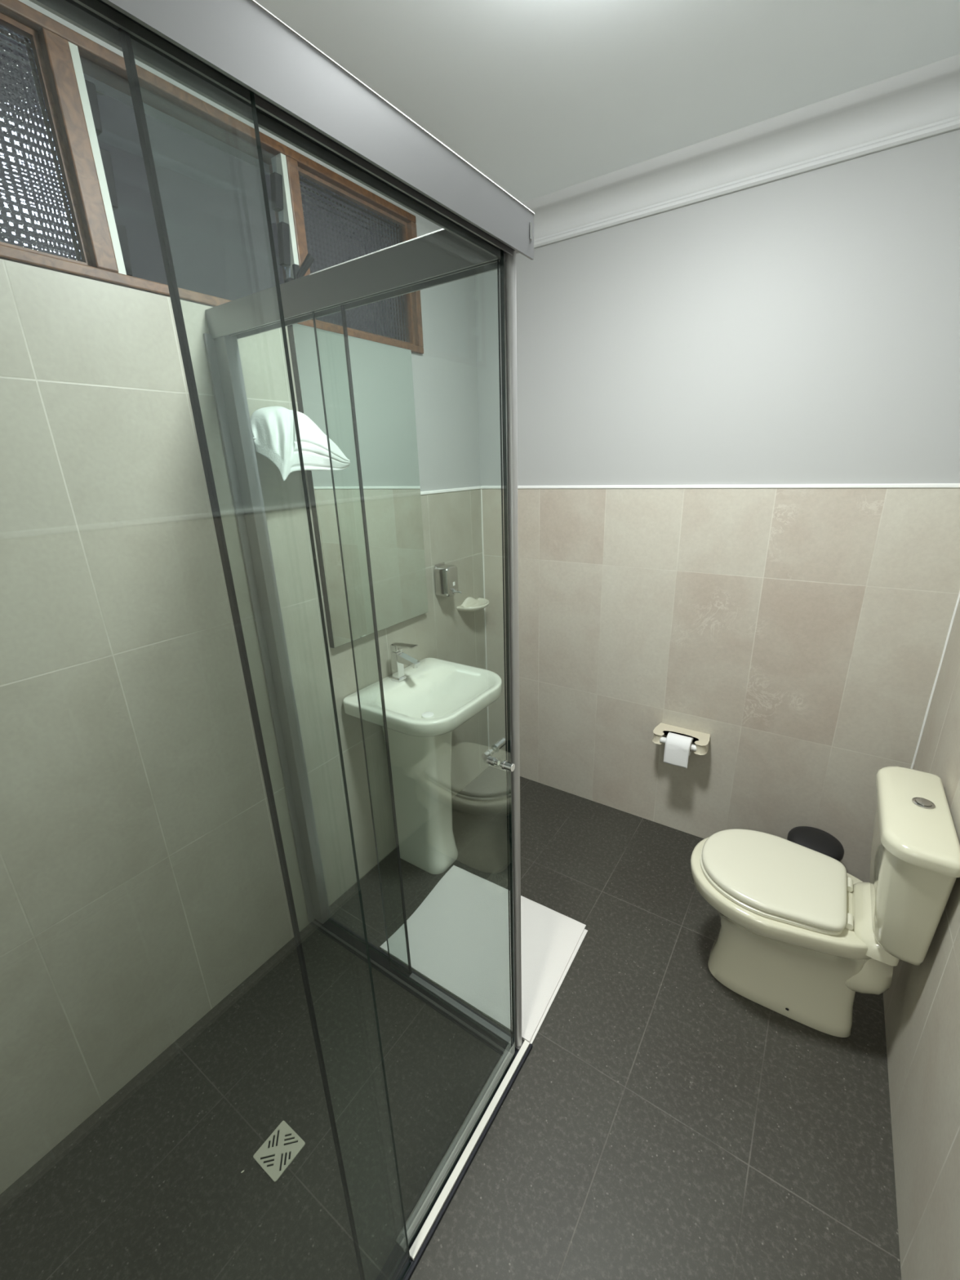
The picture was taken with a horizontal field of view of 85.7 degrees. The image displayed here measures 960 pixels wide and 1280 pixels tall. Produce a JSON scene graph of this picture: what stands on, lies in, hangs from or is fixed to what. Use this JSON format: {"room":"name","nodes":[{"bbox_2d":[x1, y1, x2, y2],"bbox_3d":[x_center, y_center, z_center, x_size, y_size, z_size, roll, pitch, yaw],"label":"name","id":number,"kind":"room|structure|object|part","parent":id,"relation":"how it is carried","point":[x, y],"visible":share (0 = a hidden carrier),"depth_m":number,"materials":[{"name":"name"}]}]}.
{"room":"bathroom","nodes":[
{"label":"bathroom","id":0,"kind":"room"},
{"bbox_2d":[0,0,488,1194],"bbox_3d":[-0.782,-0.106,1.500,0.150,2.480,2.934,11,22,32],"label":"wall","id":1,"kind":"structure","parent":0,"point":[142,884],"depth_m":1.32,"materials":[{"name":"beige tile"}]},
{"bbox_2d":[96,90,105,95],"bbox_3d":[-1.038,-1.240,1.292,0.405,0.215,0.110,11,22,32],"label":"lamp","id":2,"kind":"object","parent":1,"relation":"attached to","point":[99,93],"visible":0.02,"depth_m":1.18,"materials":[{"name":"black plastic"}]},
{"bbox_2d":[0,0,423,354],"bbox_3d":[-0.819,-0.985,1.066,0.130,0.430,2.116,11,22,32],"label":"window","id":3,"kind":"structure","parent":1,"relation":"in","point":[58,195],"depth_m":1.09,"materials":[{"name":"brown wood"}]},
{"bbox_3d":[-0.994,-0.909,0.860,0.005,0.386,0.507,11,22,32],"label":"pane","id":4,"kind":"part","parent":3,"relation":"part of","materials":[{"name":"clear glass"}]},
{"bbox_3d":[-0.499,-1.028,1.480,0.063,0.130,0.023,-3,19,-3],"label":"louvre lever","id":5,"kind":"part","parent":3,"relation":"part of","materials":[{"name":"black plastic"}]},
{"bbox_3d":[-0.398,-1.215,1.698,0.005,0.386,0.478,11,22,32],"label":"pane","id":6,"kind":"part","parent":3,"relation":"part of","materials":[{"name":"clear glass"}]},
{"bbox_2d":[287,323,428,648],"bbox_3d":[-0.385,-0.512,1.835,0.022,0.986,0.515,11,22,32],"label":"wall mirror","id":7,"kind":"object","parent":1,"relation":"attached to","point":[382,376],"visible":0.81,"depth_m":1.79,"materials":[{"name":"silver mirror"}]},
{"bbox_2d":[434,562,462,596],"bbox_3d":[-0.130,-0.258,2.226,0.109,0.137,0.082,11,22,32],"label":"soap dispenser","id":8,"kind":"object","parent":1,"relation":"attached to","point":[446,575],"visible":1,"depth_m":2.21,"materials":[{"name":"silver metal"}]},
{"bbox_3d":[-0.173,-0.270,2.252,0.005,0.127,0.066,11,22,32],"label":"mounting plate","id":9,"kind":"part","parent":8,"relation":"part of","materials":[{"name":"silver metal"}]},
{"bbox_3d":[-0.097,-0.208,2.224,0.039,0.025,0.024,11,22,32],"label":"push lever","id":10,"kind":"part","parent":8,"relation":"part of","materials":[{"name":"silver metal"}]},
{"bbox_2d":[420,485,480,494],"bbox_3d":[-0.202,-0.606,2.120,0.013,0.013,0.728,11,22,32],"label":"trim","id":11,"kind":"structure","parent":1,"relation":"attached to","point":[435,491],"depth_m":2.21,"materials":[{"name":"white"}]},
{"bbox_2d":[456,596,489,611],"bbox_3d":[-0.014,-0.169,2.441,0.098,0.056,0.192,11,22,32],"label":"soap dish","id":12,"kind":"object","parent":1,"relation":"attached to","point":[470,604],"visible":1,"depth_m":2.44,"materials":[{"name":"beige ceramic"}]},
{"bbox_3d":[-0.578,-0.614,1.468,0.064,0.044,0.044,11,22,32],"label":"peg","id":13,"kind":"object","parent":1,"relation":"attached to","visible":0},
{"bbox_2d":[250,405,350,480],"bbox_3d":[-0.520,-0.571,1.508,0.112,0.198,0.288,11,22,32],"label":"hand towel","id":14,"kind":"object","parent":13,"relation":"hanging from","point":[273,428],"visible":0.92,"depth_m":1.43,"materials":[{"name":"white fabric"}]},
{"bbox_2d":[0,765,901,1279],"bbox_3d":[-0.127,1.511,0.696,2.600,0.100,4.384,11,22,32],"label":"floor","id":15,"kind":"structure","parent":0,"point":[660,1121],"depth_m":1.33,"materials":[{"name":"tile"}]},
{"bbox_2d":[253,1120,305,1182],"bbox_3d":[-0.498,1.267,1.284,0.089,0.004,0.089,11,22,32],"label":"floor drain","id":16,"kind":"object","parent":15,"relation":"on","point":[277,1152],"visible":1,"depth_m":1.28,"materials":[{"name":"beige plastic"}]},
{"bbox_2d":[29,0,534,1279],"bbox_3d":[-0.656,0.375,0.845,0.906,1.986,1.473,11,22,32],"label":"shower door frame","id":17,"kind":"structure","parent":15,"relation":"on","point":[237,55],"depth_m":0.89,"materials":[{"name":"clear glass"}]},
{"bbox_3d":[-0.334,-0.464,0.299,0.044,0.065,1.456,11,22,32],"label":"header rail","id":18,"kind":"part","parent":17,"relation":"part of","materials":[{"name":"silver metal"}]},
{"bbox_3d":[-0.440,0.539,0.411,0.006,1.922,0.942,11,22,32],"label":"fixed panel","id":19,"kind":"part","parent":17,"relation":"part of","materials":[{"name":"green glass"}]},
{"bbox_3d":[-0.317,-0.735,1.092,0.861,0.065,0.044,11,22,32],"label":"header rail","id":20,"kind":"part","parent":17,"relation":"part of","materials":[{"name":"silver metal"}]},
{"bbox_3d":[-0.430,0.164,1.510,0.407,1.922,0.006,11,22,32],"label":"fixed panel","id":21,"kind":"part","parent":17,"relation":"part of","materials":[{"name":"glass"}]},
{"bbox_3d":[-0.136,0.224,1.299,0.471,1.919,0.006,11,22,32],"label":"sliding door","id":22,"kind":"part","parent":17,"relation":"part of","materials":[{"name":"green glass"}]},
{"bbox_3d":[-0.091,0.347,0.934,0.006,1.919,0.564,11,22,32],"label":"sliding door","id":23,"kind":"part","parent":17,"relation":"part of","materials":[{"name":"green glass"}]},
{"bbox_3d":[0.033,0.253,1.200,0.020,0.020,0.082,11,22,32],"label":"door knob","id":24,"kind":"part","parent":17,"relation":"part of","materials":[{"name":"silver metal"}]},
{"bbox_3d":[0.044,0.268,1.119,0.062,0.020,0.020,11,22,32],"label":"door knob","id":25,"kind":"part","parent":17,"relation":"part of","materials":[{"name":"silver metal"}]},
{"bbox_3d":[0.080,0.255,1.182,0.021,1.923,0.021,11,22,32],"label":"corner post","id":26,"kind":"part","parent":17,"relation":"part of","materials":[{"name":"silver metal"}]},
{"bbox_2d":[342,657,502,874],"bbox_3d":[-0.173,0.559,2.084,0.437,0.806,0.512,11,22,32],"label":"washbasin","id":27,"kind":"object","parent":15,"relation":"on","point":[423,710],"visible":0.96,"depth_m":2.03,"materials":[{"name":"white ceramic"}]},
{"bbox_2d":[390,642,420,682],"bbox_3d":[-0.288,0.088,1.989,0.128,0.155,0.046,11,22,32],"label":"faucet","id":28,"kind":"object","parent":27,"relation":"on","point":[398,658],"visible":1,"depth_m":1.98,"materials":[{"name":"silver metal"}]},
{"bbox_3d":[-0.320,0.148,2.034,0.046,0.013,0.046,11,22,32],"label":"plate","id":29,"kind":"part","parent":28,"relation":"part of","materials":[{"name":"silver metal"}]},
{"bbox_3d":[-0.290,0.031,1.970,0.113,0.035,0.036,11,22,32],"label":"lever","id":30,"kind":"part","parent":28,"relation":"part of","materials":[{"name":"silver metal"}]},
{"bbox_3d":[-0.272,0.079,1.974,0.089,0.044,0.032,11,22,32],"label":"spout","id":31,"kind":"part","parent":28,"relation":"part of","materials":[{"name":"silver metal"}]},
{"bbox_2d":[342,657,502,737],"bbox_3d":[-0.183,0.249,1.979,0.437,0.151,0.512,11,22,32],"label":"basin","id":32,"kind":"object","parent":27,"relation":"in","point":[436,697],"depth_m":1.96,"materials":[{"name":"white ceramic"}]},
{"bbox_2d":[379,865,587,1044],"bbox_3d":[0.019,1.057,1.833,0.611,0.014,0.477,11,22,32],"label":"bath mat","id":33,"kind":"object","parent":15,"relation":"on","point":[459,939],"visible":0.88,"depth_m":1.79,"materials":[{"name":"white fabric"}]},
{"bbox_2d":[786,826,844,862],"bbox_3d":[1.242,0.850,1.944,0.177,0.257,0.177,11,22,32],"label":"waste bin","id":34,"kind":"object","parent":15,"relation":"on","point":[818,840],"visible":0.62,"depth_m":1.90,"materials":[{"name":"black plastic"}]},
{"bbox_2d":[690,766,959,1037],"bbox_3d":[0.914,0.734,1.513,0.562,0.776,0.402,11,22,32],"label":"toilet","id":35,"kind":"object","parent":15,"relation":"on","point":[799,935],"visible":1,"depth_m":1.42,"materials":[{"name":"cream ceramic"},{"name":"cream plastic"}]},
{"bbox_3d":[0.863,0.703,1.547,0.377,0.013,0.336,11,22,32],"label":"seat","id":36,"kind":"part","parent":35,"relation":"part of","materials":[{"name":"beige plastic"}]},
{"bbox_3d":[0.864,0.684,1.539,0.376,0.024,0.332,11,22,32],"label":"seat lid","id":37,"kind":"part","parent":35,"relation":"part of","materials":[{"name":"beige plastic"}]},
{"bbox_3d":[0.912,0.893,1.581,0.536,0.432,0.374,11,22,32],"label":"bowl","id":38,"kind":"part","parent":35,"relation":"part of","materials":[{"name":"beige ceramic"}]},
{"bbox_3d":[1.086,0.586,1.336,0.126,0.304,0.376,11,22,32],"label":"tank","id":39,"kind":"part","parent":35,"relation":"part of","materials":[{"name":"beige ceramic"}]},
{"bbox_3d":[1.077,0.426,1.284,0.141,0.041,0.402,11,22,32],"label":"tank lid","id":40,"kind":"part","parent":35,"relation":"part of","materials":[{"name":"beige ceramic"}]},
{"bbox_2d":[254,0,959,203],"bbox_3d":[-0.208,-0.929,-0.138,2.600,0.100,4.384,11,22,32],"label":"ceiling","id":41,"kind":"structure","parent":0,"point":[540,97],"depth_m":1.22,"materials":[{"name":"white paint"}]},
{"bbox_2d":[474,128,959,882],"bbox_3d":[0.838,-0.345,2.042,1.903,2.480,0.150,11,22,32],"label":"wall","id":42,"kind":"structure","parent":0,"point":[803,328],"depth_m":1.85,"materials":[{"name":"beige tile"}]},
{"bbox_2d":[480,488,489,765],"bbox_3d":[0.029,-0.001,2.648,0.005,1.488,0.004,11,22,32],"label":"trim","id":43,"kind":"structure","parent":42,"relation":"attached to","point":[481,489],"depth_m":2.57,"materials":[{"name":"white"}]},
{"bbox_2d":[652,722,710,755],"bbox_3d":[0.836,0.410,2.151,0.216,0.042,0.112,11,22,32],"label":"paper holder","id":44,"kind":"object","parent":42,"relation":"attached to","point":[700,746],"visible":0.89,"depth_m":2.14,"materials":[{"name":"beige ceramic"}]},
{"bbox_2d":[663,732,693,768],"bbox_3d":[0.815,0.447,2.121,0.094,0.117,0.077,11,22,32],"label":"toilet paper roll","id":45,"kind":"object","parent":44,"relation":"hanging from","point":[677,747],"visible":0.98,"depth_m":2.09,"materials":[{"name":"white paper"}]},
{"bbox_2d":[480,483,959,488],"bbox_3d":[0.731,-0.576,1.942,1.745,0.013,0.013,11,22,32],"label":"trim","id":46,"kind":"structure","parent":42,"relation":"attached to","point":[880,485],"depth_m":1.79,"materials":[{"name":"white"}]},
{"bbox_2d":[515,53,959,253],"bbox_3d":[0.671,-1.444,1.605,1.753,0.108,0.116,11,22,32],"label":"trim","id":47,"kind":"structure","parent":42,"relation":"attached to","point":[922,103],"depth_m":1.51,"materials":[{"name":"grey paint"}]},
{"bbox_2d":[910,591,959,768],"bbox_3d":[1.476,0.270,1.715,0.009,1.488,0.008,11,22,32],"label":"trim","id":48,"kind":"structure","parent":42,"relation":"attached to","point":[958,597],"depth_m":1.67,"materials":[{"name":"white"}]},
{"bbox_2d":[883,598,959,1279],"bbox_3d":[0.753,0.208,0.431,0.150,2.480,2.792,11,22,32],"label":"wall","id":49,"kind":"structure","parent":0,"point":[922,1002],"depth_m":1.14,"materials":[{"name":"beige tile"}]}
]}

